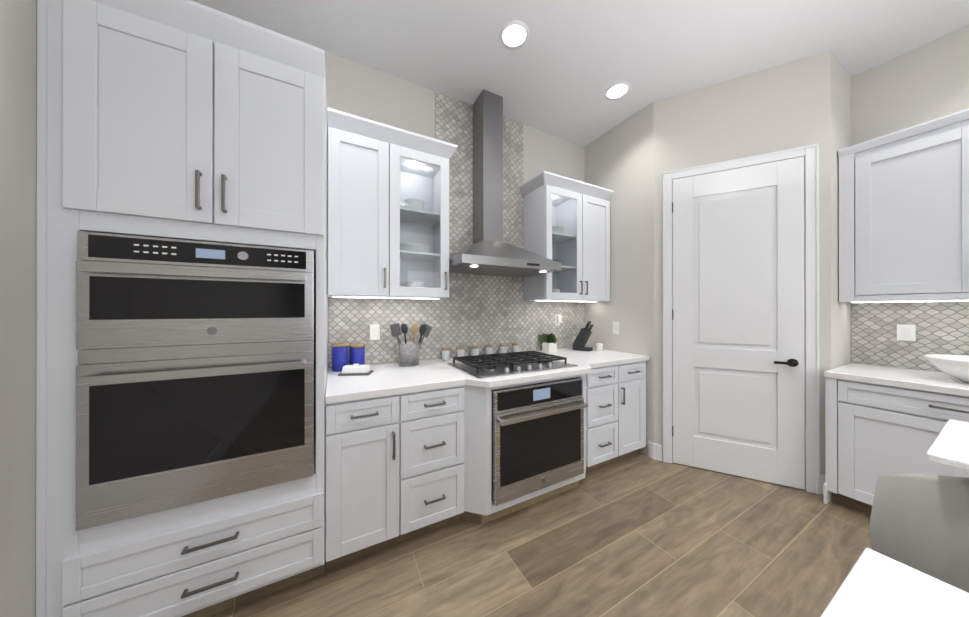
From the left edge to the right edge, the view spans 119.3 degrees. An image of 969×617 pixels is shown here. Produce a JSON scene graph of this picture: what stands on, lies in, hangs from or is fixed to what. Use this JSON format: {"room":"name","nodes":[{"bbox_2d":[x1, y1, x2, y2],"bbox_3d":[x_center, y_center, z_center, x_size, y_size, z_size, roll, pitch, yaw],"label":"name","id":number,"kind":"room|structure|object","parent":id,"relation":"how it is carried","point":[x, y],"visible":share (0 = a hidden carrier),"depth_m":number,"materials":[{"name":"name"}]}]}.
{"room":"kitchen","nodes":[
{"label":"kitchen","id":0,"kind":"room"},
{"bbox_2d":[0,0,36,616],"bbox_3d":[-0.269,-0.265,-1.539,0.100,3.167,7.100,0,0,-28],"label":"wall","id":1,"kind":"structure","parent":0,"point":[18,138],"depth_m":0.92,"materials":[{"name":"beige paint"}]},
{"bbox_2d":[324,50,583,364],"bbox_3d":[-0.442,-0.260,2.441,3.510,3.167,0.100,0,0,-28],"label":"wall","id":2,"kind":"structure","parent":0,"point":[360,90],"depth_m":2.27,"materials":[{"name":"beige paint"}]},
{"bbox_2d":[327,107,457,298],"bbox_3d":[-0.656,-0.643,2.055,0.838,1.128,0.381,0,0,-28],"label":"upper cabinet","id":3,"kind":"object","parent":2,"relation":"attached to","point":[387,211],"visible":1,"depth_m":1.88,"materials":[{"name":"white paint"}]},
{"bbox_2d":[328,91,584,367],"bbox_3d":[0.010,-0.712,2.618,2.542,2.260,0.009,0,0,-28],"label":"tile backsplash","id":4,"kind":"structure","parent":2,"relation":"attached to","point":[481,311],"depth_m":2.52,"materials":[{"name":"grey tile"}]},
{"bbox_2d":[370,324,379,339],"bbox_3d":[-0.835,0.172,2.162,0.072,0.118,0.007,0,0,-28],"label":"outlet","id":5,"kind":"object","parent":4,"relation":"attached to","point":[374,331],"visible":1,"depth_m":2.16,"materials":[{"name":"white plastic"}]},
{"bbox_2d":[449,89,561,276],"bbox_3d":[0.115,-1.075,2.361,0.890,1.533,0.542,0,0,-28],"label":"range hood","id":6,"kind":"object","parent":4,"relation":"attached to","point":[488,251],"visible":0.94,"depth_m":2.40,"materials":[{"name":"silver metal"}]},
{"bbox_2d":[555,315,561,325],"bbox_3d":[0.782,0.114,2.996,0.065,0.120,0.040,0,0,-28],"label":"outlet","id":7,"kind":"object","parent":4,"relation":"attached to","point":[558,319],"visible":1,"depth_m":2.99,"materials":[{"name":"white plastic"}]},
{"bbox_2d":[519,171,612,301],"bbox_3d":[0.824,-0.642,2.837,0.898,1.128,0.381,0,0,-28],"label":"upper cabinet","id":8,"kind":"object","parent":2,"relation":"attached to","point":[566,222],"visible":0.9,"depth_m":2.74,"materials":[{"name":"white paint"}]},
{"bbox_2d":[209,452,871,616],"bbox_3d":[2.831,1.371,0.152,7.165,0.100,7.200,0,0,-28],"label":"floor","id":9,"kind":"structure","parent":0,"point":[639,534],"depth_m":1.50,"materials":[{"name":"brown wood"}]},
{"bbox_2d":[36,0,327,616],"bbox_3d":[-1.313,0.057,1.471,0.863,2.530,0.799,0,0,-28],"label":"tall cabinet","id":10,"kind":"object","parent":9,"relation":"on","point":[183,120],"visible":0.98,"depth_m":1.11,"materials":[{"name":"white paint"}]},
{"bbox_2d":[76,231,315,530],"bbox_3d":[-1.212,0.252,1.343,0.716,1.060,0.522,0,0,-28],"label":"double wall oven","id":11,"kind":"object","parent":10,"relation":"in","point":[196,375],"visible":0.98,"depth_m":1.12,"materials":[{"name":"silver metal"}]},
{"bbox_2d":[325,394,404,568],"bbox_3d":[-0.787,0.891,1.782,0.354,0.864,0.740,0,0,-28],"label":"base cabinet","id":12,"kind":"object","parent":9,"relation":"on","point":[400,467],"depth_m":1.46,"materials":[{"name":"white paint"}]},
{"bbox_2d":[325,348,648,403],"bbox_3d":[0.213,0.438,2.232,2.542,0.040,0.860,0,0,-28],"label":"countertop","id":13,"kind":"structure","parent":12,"relation":"on","point":[386,379],"depth_m":1.77,"materials":[{"name":"white stone"}]},
{"bbox_2d":[331,343,347,371],"bbox_3d":[-0.993,0.326,1.951,0.104,0.183,0.104,0,0,-28],"label":"canister","id":14,"kind":"object","parent":13,"relation":"on","point":[339,356],"visible":0.9,"depth_m":1.91,"materials":[{"name":"blue ceramic"}]},
{"bbox_2d":[338,364,372,375],"bbox_3d":[-0.831,0.384,1.839,0.190,0.066,0.100,0,0,-6],"label":"butter dish","id":15,"kind":"object","parent":13,"relation":"on","point":[353,370],"visible":1,"depth_m":1.81,"materials":[{"name":"grey ceramic"}]},
{"bbox_2d":[349,343,364,364],"bbox_3d":[-0.914,0.334,2.038,0.104,0.168,0.104,0,0,-28],"label":"canister","id":16,"kind":"object","parent":13,"relation":"on","point":[356,353],"visible":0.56,"depth_m":2.00,"materials":[{"name":"blue ceramic"}]},
{"bbox_2d":[390,323,431,366],"bbox_3d":[-0.546,0.258,2.136,0.324,0.319,0.116,0,0,-28],"label":"utensil crock","id":17,"kind":"object","parent":13,"relation":"on","point":[408,352],"visible":1,"depth_m":2.09,"materials":[{"name":"metal"}]},
{"bbox_2d":[442,347,449,359],"bbox_3d":[-0.322,0.369,2.362,0.066,0.098,0.066,0,0,-28],"label":"spice jar","id":18,"kind":"object","parent":13,"relation":"on","point":[445,353],"visible":0.98,"depth_m":2.33,"materials":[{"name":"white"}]},
{"bbox_2d":[457,346,464,356],"bbox_3d":[-0.203,0.369,2.425,0.066,0.098,0.066,0,0,-28],"label":"spice jar","id":19,"kind":"object","parent":13,"relation":"on","point":[460,351],"visible":0.75,"depth_m":2.40,"materials":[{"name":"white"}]},
{"bbox_2d":[471,346,478,355],"bbox_3d":[-0.083,0.369,2.488,0.066,0.098,0.066,0,0,-28],"label":"spice jar","id":20,"kind":"object","parent":13,"relation":"on","point":[474,350],"visible":0.83,"depth_m":2.46,"materials":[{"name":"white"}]},
{"bbox_2d":[485,345,492,353],"bbox_3d":[0.041,0.369,2.554,0.066,0.098,0.066,0,0,-28],"label":"spice jar","id":21,"kind":"object","parent":13,"relation":"on","point":[488,349],"visible":0.83,"depth_m":2.53,"materials":[{"name":"white"}]},
{"bbox_2d":[500,344,506,352],"bbox_3d":[0.173,0.369,2.623,0.066,0.098,0.066,0,0,-28],"label":"spice jar","id":22,"kind":"object","parent":13,"relation":"on","point":[503,348],"visible":0.73,"depth_m":2.60,"materials":[{"name":"white"}]},
{"bbox_2d":[447,351,578,378],"bbox_3d":[0.202,0.390,2.119,0.820,0.056,0.530,0,0,-28],"label":"gas cooktop","id":23,"kind":"object","parent":13,"relation":"in","point":[494,365],"visible":1,"depth_m":2.01,"materials":[{"name":"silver metal"}]},
{"bbox_2d":[512,343,518,351],"bbox_3d":[0.297,0.369,2.689,0.066,0.098,0.066,0,0,-28],"label":"spice jar","id":24,"kind":"object","parent":13,"relation":"on","point":[515,347],"visible":0.77,"depth_m":2.66,"materials":[{"name":"white"}]},
{"bbox_2d":[538,333,556,352],"bbox_3d":[0.648,0.321,2.839,0.178,0.196,0.172,0,0,-28],"label":"potted plant","id":25,"kind":"object","parent":13,"relation":"on","point":[548,343],"visible":1,"depth_m":2.80,"materials":[{"name":"green plant"}]},
{"bbox_2d":[572,321,593,350],"bbox_3d":[1.013,0.269,2.922,0.195,0.300,0.110,0,0,37],"label":"knife block","id":26,"kind":"object","parent":13,"relation":"on","point":[582,338],"visible":1,"depth_m":2.88,"materials":[{"name":"grey wood"}]},
{"bbox_2d":[595,343,602,349],"bbox_3d":[1.188,0.384,2.939,0.074,0.070,0.074,0,0,-28],"label":"jar","id":27,"kind":"object","parent":13,"relation":"on","point":[599,346],"visible":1,"depth_m":2.91,"materials":[{"name":"white ceramic"}]},
{"bbox_2d":[405,385,468,539],"bbox_3d":[-0.491,0.891,1.938,0.455,0.864,0.740,0,0,-28],"label":"base cabinet","id":28,"kind":"object","parent":9,"relation":"on","point":[437,420],"depth_m":1.64,"materials":[{"name":"white paint"}]},
{"bbox_2d":[492,377,587,505],"bbox_3d":[0.271,0.833,2.079,0.735,0.680,0.604,0,0,-28],"label":"oven","id":29,"kind":"object","parent":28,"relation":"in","point":[537,436],"visible":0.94,"depth_m":1.82,"materials":[{"name":"silver metal"}]},
{"bbox_2d":[529,364,628,478],"bbox_3d":[0.820,0.892,2.630,0.430,0.864,0.740,0,0,-28],"label":"base cabinet","id":30,"kind":"object","parent":9,"relation":"on","point":[605,443],"depth_m":2.30,"materials":[{"name":"white paint"}]},
{"bbox_2d":[625,361,645,455],"bbox_3d":[1.126,0.892,2.792,0.403,0.864,0.740,0,0,-28],"label":"base cabinet","id":31,"kind":"object","parent":9,"relation":"on","point":[635,373],"depth_m":2.49,"materials":[{"name":"white paint"}]},
{"bbox_2d":[825,377,968,514],"bbox_3d":[2.969,0.893,1.405,0.691,0.859,1.544,0,0,-28],"label":"base cabinet","id":32,"kind":"object","parent":9,"relation":"on","point":[873,432],"depth_m":1.76,"materials":[{"name":"white paint"}]},
{"bbox_2d":[824,363,968,396],"bbox_3d":[2.978,0.442,1.401,0.660,0.040,1.568,0,0,-28],"label":"countertop","id":33,"kind":"structure","parent":32,"relation":"on","point":[936,382],"depth_m":1.78,"materials":[{"name":"white stone"}]},
{"bbox_2d":[922,354,968,382],"bbox_3d":[2.848,0.353,1.605,0.410,0.138,0.410,0,0,-28],"label":"bowl","id":34,"kind":"object","parent":33,"relation":"on","point":[956,366],"visible":1,"depth_m":1.65,"materials":[{"name":"white ceramic"}]},
{"bbox_2d":[869,474,968,592],"bbox_3d":[1.061,0.806,0.463,0.477,1.030,0.523,0,0,-28],"label":"bar stool","id":35,"kind":"object","parent":9,"relation":"on","point":[919,522],"visible":0.62,"depth_m":0.54,"materials":[{"name":"fabric"}]},
{"bbox_3d":[1.458,0.793,-0.442,0.250,1.054,1.170,0,0,-28],"label":"bar","id":36,"kind":"object","parent":9,"relation":"on","visible":0},
{"bbox_2d":[926,419,968,470],"bbox_3d":[1.333,0.258,-0.205,0.330,0.015,1.765,0,0,-28],"label":"countertop","id":37,"kind":"structure","parent":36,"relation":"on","point":[949,447],"depth_m":0.52,"materials":[{"name":"white stone"}]},
{"bbox_3d":[0.714,0.881,-0.286,0.520,0.879,1.340,0,0,-28],"label":"kitchen island","id":38,"kind":"object","parent":9,"relation":"on","visible":0},
{"bbox_2d":[821,548,968,616],"bbox_3d":[0.715,0.420,-0.279,0.588,0.040,1.410,0,0,-28],"label":"island countertop","id":39,"kind":"structure","parent":38,"relation":"on","point":[875,584],"depth_m":0.40,"materials":[{"name":"white stone"}]},
{"bbox_2d":[191,0,968,146],"bbox_3d":[2.831,-1.896,0.157,7.165,0.100,7.200,0,0,-28],"label":"ceiling","id":40,"kind":"structure","parent":0,"point":[563,68],"depth_m":1.95,"materials":[{"name":"paint"}]},
{"bbox_2d":[499,20,528,49],"bbox_3d":[0.200,-1.841,1.911,0.204,0.006,0.204,0,0,-28],"label":"recessed light","id":41,"kind":"object","parent":40,"relation":"in","point":[514,33],"visible":1,"depth_m":1.90,"materials":[{"name":"white plastic"}]},
{"bbox_2d":[604,81,630,100],"bbox_3d":[1.120,-1.840,2.397,0.204,0.006,0.204,0,0,-28],"label":"recessed light","id":42,"kind":"object","parent":40,"relation":"in","point":[616,90],"visible":1,"depth_m":2.38,"materials":[{"name":"white plastic"}]},
{"bbox_2d":[584,51,850,489],"bbox_3d":[2.043,-0.259,2.804,1.225,3.167,1.779,0,0,-28],"label":"wall","id":43,"kind":"structure","parent":0,"point":[630,161],"depth_m":2.38,"materials":[{"name":"beige paint"}]},
{"bbox_2d":[613,322,619,333],"bbox_3d":[1.321,0.184,2.848,0.009,0.120,0.075,0,0,-28],"label":"light switch","id":44,"kind":"object","parent":43,"relation":"attached to","point":[616,327],"visible":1,"depth_m":2.84,"materials":[{"name":"white plastic"}]},
{"bbox_2d":[648,441,656,459],"bbox_3d":[1.519,1.250,2.543,0.088,0.147,0.088,0,0,-28],"label":"baseboard","id":45,"kind":"structure","parent":43,"relation":"attached to","point":[652,450],"depth_m":2.52,"materials":[{"name":"white paint"}]},
{"bbox_2d":[672,157,804,489],"bbox_3d":[1.965,0.098,2.238,0.811,2.430,0.073,0,0,27],"label":"pantry door","id":46,"kind":"structure","parent":43,"relation":"in","point":[738,337],"depth_m":2.23,"materials":[{"name":"white paint"}]},
{"bbox_2d":[656,444,825,493],"bbox_3d":[1.989,1.256,2.257,1.068,0.135,0.016,0,0,27],"label":"baseboard","id":47,"kind":"structure","parent":43,"relation":"attached to","point":[659,452],"depth_m":2.48,"materials":[{"name":"white paint"}]},
{"bbox_2d":[663,143,819,494],"bbox_3d":[1.977,0.067,2.258,0.951,2.512,0.028,0,0,27],"label":"door frame","id":48,"kind":"structure","parent":43,"relation":"attached to","point":[809,154],"depth_m":2.06,"materials":[{"name":"white paint"}]},
{"bbox_2d":[823,482,830,503],"bbox_3d":[2.393,1.256,1.971,0.177,0.135,0.016,0,0,-28],"label":"baseboard","id":49,"kind":"structure","parent":43,"relation":"attached to","point":[826,496],"depth_m":1.93,"materials":[{"name":"white paint"}]},
{"bbox_2d":[851,25,968,371],"bbox_3d":[4.222,-0.263,-0.117,0.100,3.167,5.421,0,0,-28],"label":"wall","id":50,"kind":"structure","parent":0,"point":[927,82],"depth_m":2.02,"materials":[{"name":"beige paint"}]},
{"bbox_2d":[838,109,968,302],"bbox_3d":[2.982,-0.608,1.714,0.381,1.118,1.014,0,0,-28],"label":"upper cabinet","id":51,"kind":"object","parent":50,"relation":"attached to","point":[903,215],"visible":0.98,"depth_m":1.84,"materials":[{"name":"white paint"}]},
{"bbox_2d":[851,301,968,371],"bbox_3d":[3.275,0.182,1.558,0.009,0.478,1.568,0,0,-28],"label":"tile backsplash","id":52,"kind":"structure","parent":50,"relation":"attached to","point":[942,327],"depth_m":2.02,"materials":[{"name":"grey tile"}]},
{"bbox_2d":[897,324,915,340],"bbox_3d":[3.016,0.166,2.031,0.007,0.115,0.075,0,0,-28],"label":"outlet","id":53,"kind":"object","parent":52,"relation":"attached to","point":[906,332],"visible":1,"depth_m":2.03,"materials":[{"name":"white plastic"}]}
]}

